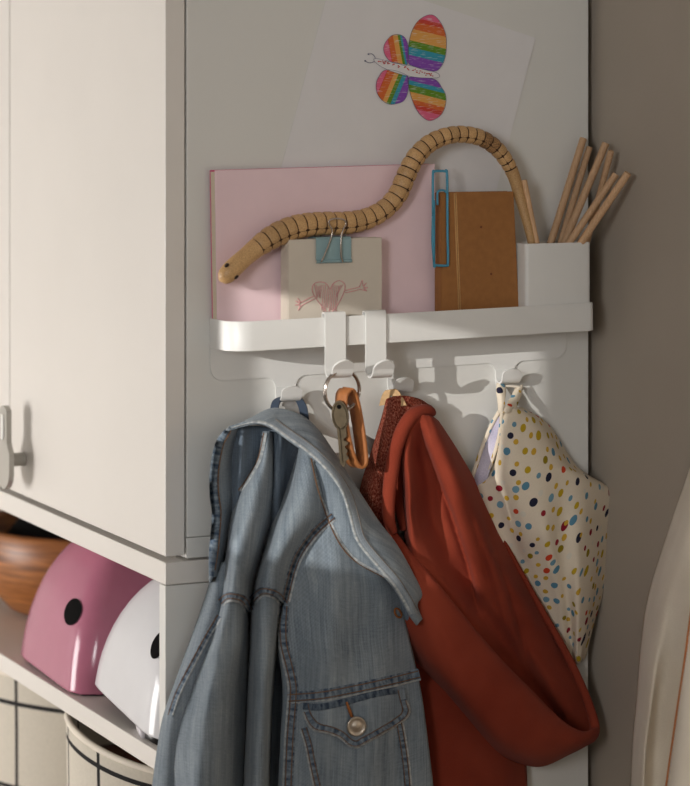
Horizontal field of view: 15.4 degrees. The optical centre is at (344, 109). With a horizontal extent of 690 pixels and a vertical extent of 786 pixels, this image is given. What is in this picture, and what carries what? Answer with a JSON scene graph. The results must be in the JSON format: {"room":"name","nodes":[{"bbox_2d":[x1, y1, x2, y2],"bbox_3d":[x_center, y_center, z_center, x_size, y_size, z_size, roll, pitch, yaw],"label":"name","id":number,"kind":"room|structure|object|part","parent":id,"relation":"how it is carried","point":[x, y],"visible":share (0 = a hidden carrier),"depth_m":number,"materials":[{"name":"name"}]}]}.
{"room":"entryway","nodes":[
{"label":"entryway","id":0,"kind":"room"},
{"bbox_2d":[588,0,689,785],"bbox_3d":[0.614,-0.150,1.577,0.100,2.500,5.200,0,0,-25],"label":"wall","id":1,"kind":"structure","parent":0,"point":[639,50],"depth_m":2.22,"materials":[{"name":"beige paint"}]},
{"bbox_2d":[631,468,689,785],"bbox_3d":[0.276,0.425,2.076,0.072,0.400,0.273,0,0,-25],"label":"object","id":2,"kind":"object","parent":1,"relation":"hanging from","point":[661,730],"visible":1,"depth_m":2.12,"materials":[{"name":"beige fabric"}]},
{"bbox_3d":[0.299,0.407,2.020,0.066,0.363,0.150,0,0,-25],"label":"panel","id":3,"kind":"part","parent":2,"relation":"part of","materials":[{"name":"beige fabric"}]},
{"bbox_3d":[-0.371,1.150,1.107,2.283,0.100,5.200,0,0,-25],"label":"floor","id":4,"kind":"structure","parent":0,"visible":0},
{"bbox_2d":[0,486,587,785],"bbox_3d":[-0.144,0.737,2.562,0.404,0.727,0.830,0,0,-25],"label":"shelf unit","id":5,"kind":"object","parent":4,"relation":"on","point":[184,582],"visible":0.18,"depth_m":2.24,"materials":[{"name":"white paint"}]},
{"bbox_2d":[0,670,66,785],"bbox_3d":[-0.238,0.719,2.735,0.326,0.287,0.326,0,0,-25],"label":"fabric basket","id":6,"kind":"object","parent":5,"relation":"on","point":[32,728],"visible":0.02,"depth_m":2.60,"materials":[{"name":"beige fabric"}]},
{"bbox_2d":[0,511,70,614],"bbox_3d":[-0.259,0.466,2.728,0.268,0.131,0.268,0,0,-25],"label":"wooden bowl","id":7,"kind":"object","parent":5,"relation":"on","point":[24,560],"depth_m":2.63,"materials":[{"name":"brown wood"}]},
{"bbox_3d":[-0.259,0.438,2.728,0.212,0.074,0.212,0,0,-25],"label":"knitted cap","id":8,"kind":"part","parent":7,"relation":"part of","materials":[{"name":"fabric"}]},
{"bbox_3d":[-0.146,0.541,2.560,0.398,0.017,0.801,0,0,-25],"label":"shelf","id":9,"kind":"part","parent":5,"relation":"part of","materials":[{"name":"white paint"}]},
{"bbox_2d":[21,542,152,695],"bbox_3d":[-0.186,0.464,2.437,0.216,0.144,0.202,0,0,-25],"label":"storage box","id":10,"kind":"object","parent":5,"relation":"on","point":[78,601],"visible":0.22,"depth_m":2.35,"materials":[{"name":"pink plastic"}]},
{"bbox_2d":[64,598,81,624],"bbox_3d":[-0.251,0.463,2.352,0.009,0.024,0.034,0,0,-25],"label":"vent","id":11,"kind":"object","parent":10,"relation":"attached to","point":[72,606],"depth_m":2.35,"materials":[{"name":"black plastic"}]},
{"bbox_2d":[64,712,153,785],"bbox_3d":[-0.119,0.715,2.417,0.295,0.295,0.295,0,0,-25],"label":"fabric basket","id":12,"kind":"object","parent":5,"relation":"on","point":[92,759],"visible":0.19,"depth_m":2.32,"materials":[{"name":"beige fabric"}]},
{"bbox_2d":[120,751,147,765],"bbox_3d":[-0.116,0.649,2.415,0.232,0.124,0.234,0,0,-25],"label":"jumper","id":13,"kind":"object","parent":12,"relation":"in","point":[125,754],"visible":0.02,"depth_m":2.39,"materials":[{"name":"brown fabric"}]},
{"bbox_2d":[95,579,159,744],"bbox_3d":[-0.098,0.470,2.251,0.216,0.141,0.192,0,0,-25],"label":"storage box","id":14,"kind":"object","parent":5,"relation":"on","point":[127,675],"visible":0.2,"depth_m":2.20,"materials":[{"name":"white plastic"}]},
{"bbox_2d":[150,633,158,658],"bbox_3d":[-0.158,0.455,2.168,0.012,0.022,0.022,0,0,-25],"label":"vent","id":15,"kind":"object","parent":14,"relation":"attached to","point":[154,637],"depth_m":2.17,"materials":[{"name":"black plastic"}]},
{"bbox_2d":[0,0,592,557],"bbox_3d":[-0.144,-0.315,2.535,0.427,1.371,0.877,0,0,-25],"label":"upper cabinet","id":16,"kind":"object","parent":5,"relation":"on","point":[116,116],"depth_m":2.21,"materials":[{"name":"white paint"}]},
{"bbox_3d":[-0.408,-0.316,2.666,0.017,1.368,0.416,0,0,-25],"label":"door","id":17,"kind":"part","parent":16,"relation":"part of","materials":[{"name":"white paint"}]},
{"bbox_3d":[-0.315,0.320,2.425,0.021,0.079,0.038,0,0,-25],"label":"handle","id":18,"kind":"part","parent":16,"relation":"part of","materials":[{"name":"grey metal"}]},
{"bbox_3d":[-0.229,-0.316,2.290,0.017,1.368,0.411,0,0,-25],"label":"door","id":19,"kind":"part","parent":16,"relation":"part of","materials":[{"name":"white paint"}]},
{"bbox_3d":[-0.135,0.362,2.566,0.385,0.017,0.830,0,0,-25],"label":"panel","id":20,"kind":"part","parent":16,"relation":"part of","materials":[{"name":"white paint"}]},
{"bbox_2d":[152,397,432,785],"bbox_3d":[-0.031,0.416,2.108,0.254,0.354,0.079,0,0,-25],"label":"denim jacket","id":21,"kind":"object","parent":16,"relation":"hanging from","point":[298,666],"visible":1,"depth_m":2.10,"materials":[{"name":"blue fabric"}]},
{"bbox_3d":[-0.123,0.468,2.086,0.066,0.194,0.031,0,0,-25],"label":"panel","id":22,"kind":"part","parent":21,"relation":"part of","materials":[{"name":"fabric"}]},
{"bbox_3d":[-0.026,0.427,2.135,0.222,0.332,0.030,0,0,-25],"label":"panel","id":23,"kind":"part","parent":21,"relation":"part of","materials":[{"name":"fabric"}]},
{"bbox_3d":[0.012,0.461,2.118,0.140,0.245,0.054,0,0,-11],"label":"panel","id":24,"kind":"part","parent":21,"relation":"part of","materials":[{"name":"fabric"}]},
{"bbox_2d":[210,164,434,321],"bbox_3d":[-0.017,0.120,2.153,0.207,0.146,0.012,0,0,-25],"label":"notebook","id":25,"kind":"object","parent":16,"relation":"on","point":[243,202],"visible":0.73,"depth_m":2.14,"materials":[{"name":"pink paper"}]},
{"bbox_2d":[281,237,381,319],"bbox_3d":[-0.011,0.150,2.135,0.087,0.086,0.015,0,0,-25],"label":"note card","id":26,"kind":"object","parent":16,"relation":"on","point":[309,289],"visible":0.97,"depth_m":2.13,"materials":[{"name":"beige paper"}]},
{"bbox_2d":[308,218,351,263],"bbox_3d":[-0.010,0.109,2.134,0.037,0.038,0.022,0,0,-25],"label":"binder clip","id":27,"kind":"object","parent":26,"relation":"attached to","point":[329,249],"visible":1,"depth_m":2.13,"materials":[{"name":"teal metal"}]},
{"bbox_3d":[-0.009,0.108,2.123,0.024,0.037,0.002,0,0,-25],"label":"wire arm","id":28,"kind":"part","parent":27,"relation":"part of","materials":[{"name":"silver metal"}]},
{"bbox_2d":[321,311,353,377],"bbox_3d":[-0.005,0.194,2.106,0.019,0.054,0.028,0,0,-25],"label":"hook","id":29,"kind":"object","parent":16,"relation":"hanging from","point":[336,361],"visible":1,"depth_m":2.11,"materials":[{"name":"white metal"}]},
{"bbox_2d":[323,373,368,468],"bbox_3d":[0.001,0.255,2.103,0.020,0.083,0.039,0,0,45],"label":"keychain","id":30,"kind":"object","parent":29,"relation":"hanging from","point":[347,400],"visible":1,"depth_m":2.10,"materials":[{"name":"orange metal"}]},
{"bbox_2d":[218,126,534,283],"bbox_3d":[0.029,0.078,2.153,0.297,0.129,0.023,0,0,-25],"label":"snake","id":31,"kind":"object","parent":16,"relation":"on","point":[278,233],"visible":1,"depth_m":2.15,"materials":[{"name":"brown wood"}]},
{"bbox_2d":[362,310,394,377],"bbox_3d":[0.029,0.195,2.123,0.019,0.056,0.028,0,0,-25],"label":"hook","id":32,"kind":"object","parent":16,"relation":"hanging from","point":[376,364],"visible":1,"depth_m":2.13,"materials":[{"name":"white metal"}]},
{"bbox_3d":[0.040,-0.323,2.198,0.385,1.354,0.016,0,0,-25],"label":"panel","id":33,"kind":"part","parent":16,"relation":"part of","materials":[{"name":"white paint"}]},
{"bbox_3d":[0.042,0.208,2.189,0.341,0.081,0.001,0,0,-25],"label":"plate","id":34,"kind":"part","parent":16,"relation":"part of","materials":[{"name":"white metal"}]},
{"bbox_3d":[0.053,0.208,2.170,0.345,0.081,0.047,0,0,-25],"label":"hook rail","id":35,"kind":"part","parent":16,"relation":"part of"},
{"bbox_2d":[209,302,592,350],"bbox_3d":[0.053,0.182,2.170,0.345,0.029,0.047,0,0,-25],"label":"tray","id":36,"kind":"object","parent":16,"relation":"on","point":[523,328],"depth_m":2.16,"materials":[{"name":"white metal"}]},
{"bbox_2d":[281,0,535,191],"bbox_3d":[0.052,0.015,2.193,0.258,0.268,0.002,0,0,-25],"label":"drawing sheet","id":37,"kind":"object","parent":16,"relation":"attached to","point":[382,76],"visible":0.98,"depth_m":2.19,"materials":[{"name":"paper"}]},
{"bbox_2d":[435,191,517,310],"bbox_3d":[0.114,0.132,2.197,0.078,0.122,0.012,0,0,-25],"label":"notebook","id":38,"kind":"object","parent":16,"relation":"on","point":[481,272],"visible":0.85,"depth_m":2.19,"materials":[{"name":"cardboard"}]},
{"bbox_2d":[431,169,448,267],"bbox_3d":[0.081,0.092,2.174,0.017,0.084,0.004,0,0,-25],"label":"paper clip","id":39,"kind":"object","parent":38,"relation":"attached to","point":[446,191],"visible":1,"depth_m":2.17,"materials":[{"name":"blue plastic"}]},
{"bbox_2d":[359,389,599,785],"bbox_3d":[0.128,0.421,2.186,0.241,0.367,0.080,0,0,-25],"label":"coat","id":40,"kind":"object","parent":16,"relation":"hanging from","point":[503,692],"visible":0.94,"depth_m":2.17,"materials":[{"name":"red fabric"}]},
{"bbox_2d":[472,383,608,664],"bbox_3d":[0.179,0.365,2.225,0.145,0.255,0.048,0,0,-25],"label":"bag","id":41,"kind":"object","parent":16,"relation":"hanging from","point":[552,515],"visible":0.94,"depth_m":2.21,"materials":[{"name":"fabric"}]},
{"bbox_3d":[0.145,0.242,2.230,0.023,0.005,0.003,0,0,-25],"label":"strap cord","id":42,"kind":"part","parent":41,"relation":"part of","materials":[{"name":"beige fabric"}]},
{"bbox_2d":[516,240,589,332],"bbox_3d":[0.177,0.154,2.228,0.066,0.078,0.039,0,0,-25],"label":"pencil holder","id":43,"kind":"object","parent":16,"relation":"on","point":[555,273],"visible":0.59,"depth_m":2.21,"materials":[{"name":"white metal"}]},
{"bbox_2d":[522,180,539,243],"bbox_3d":[0.164,0.104,2.212,0.022,0.088,0.005,0,0,-6],"label":"wooden stick","id":44,"kind":"object","parent":43,"relation":"in","point":[524,182],"visible":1,"depth_m":2.21,"materials":[{"name":"brown wood"}]},
{"bbox_2d":[547,137,586,242],"bbox_3d":[0.191,0.086,2.244,0.048,0.124,0.006,0,0,-18],"label":"wooden stick","id":45,"kind":"object","parent":43,"relation":"in","point":[582,141],"visible":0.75,"depth_m":2.24,"materials":[{"name":"brown wood"}]},
{"bbox_2d":[557,146,591,242],"bbox_3d":[0.199,0.090,2.252,0.045,0.116,0.006,0,0,-25],"label":"wooden stick","id":46,"kind":"object","parent":43,"relation":"in","point":[588,150],"visible":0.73,"depth_m":2.25,"materials":[{"name":"brown wood"}]},
{"bbox_2d":[560,142,608,242],"bbox_3d":[0.204,0.088,2.234,0.055,0.120,0.007,0,0,9],"label":"wooden stick","id":47,"kind":"object","parent":43,"relation":"in","point":[604,146],"visible":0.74,"depth_m":2.23,"materials":[{"name":"brown wood"}]},
{"bbox_2d":[565,172,617,242],"bbox_3d":[0.206,0.100,2.221,0.064,0.091,0.006,0,0,6],"label":"wooden stick","id":48,"kind":"object","parent":43,"relation":"in","point":[613,177],"visible":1,"depth_m":2.22,"materials":[{"name":"brown wood"}]},
{"bbox_2d":[586,150,613,242],"bbox_3d":[0.217,0.092,2.243,0.053,0.115,0.018,0,0,37],"label":"wooden stick","id":49,"kind":"object","parent":43,"relation":"in","point":[609,156],"visible":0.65,"depth_m":2.23,"materials":[{"name":"brown wood"}]},
{"bbox_2d":[577,171,630,243],"bbox_3d":[0.216,0.099,2.217,0.071,0.093,0.007,0,0,31],"label":"wooden stick","id":50,"kind":"object","parent":43,"relation":"in","point":[626,175],"visible":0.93,"depth_m":2.21,"materials":[{"name":"brown wood"}]},
{"bbox_3d":[0.031,0.746,2.194,0.404,0.708,0.014,0,0,-25],"label":"panel","id":51,"kind":"part","parent":5,"relation":"part of","materials":[{"name":"white paint"}]}
]}

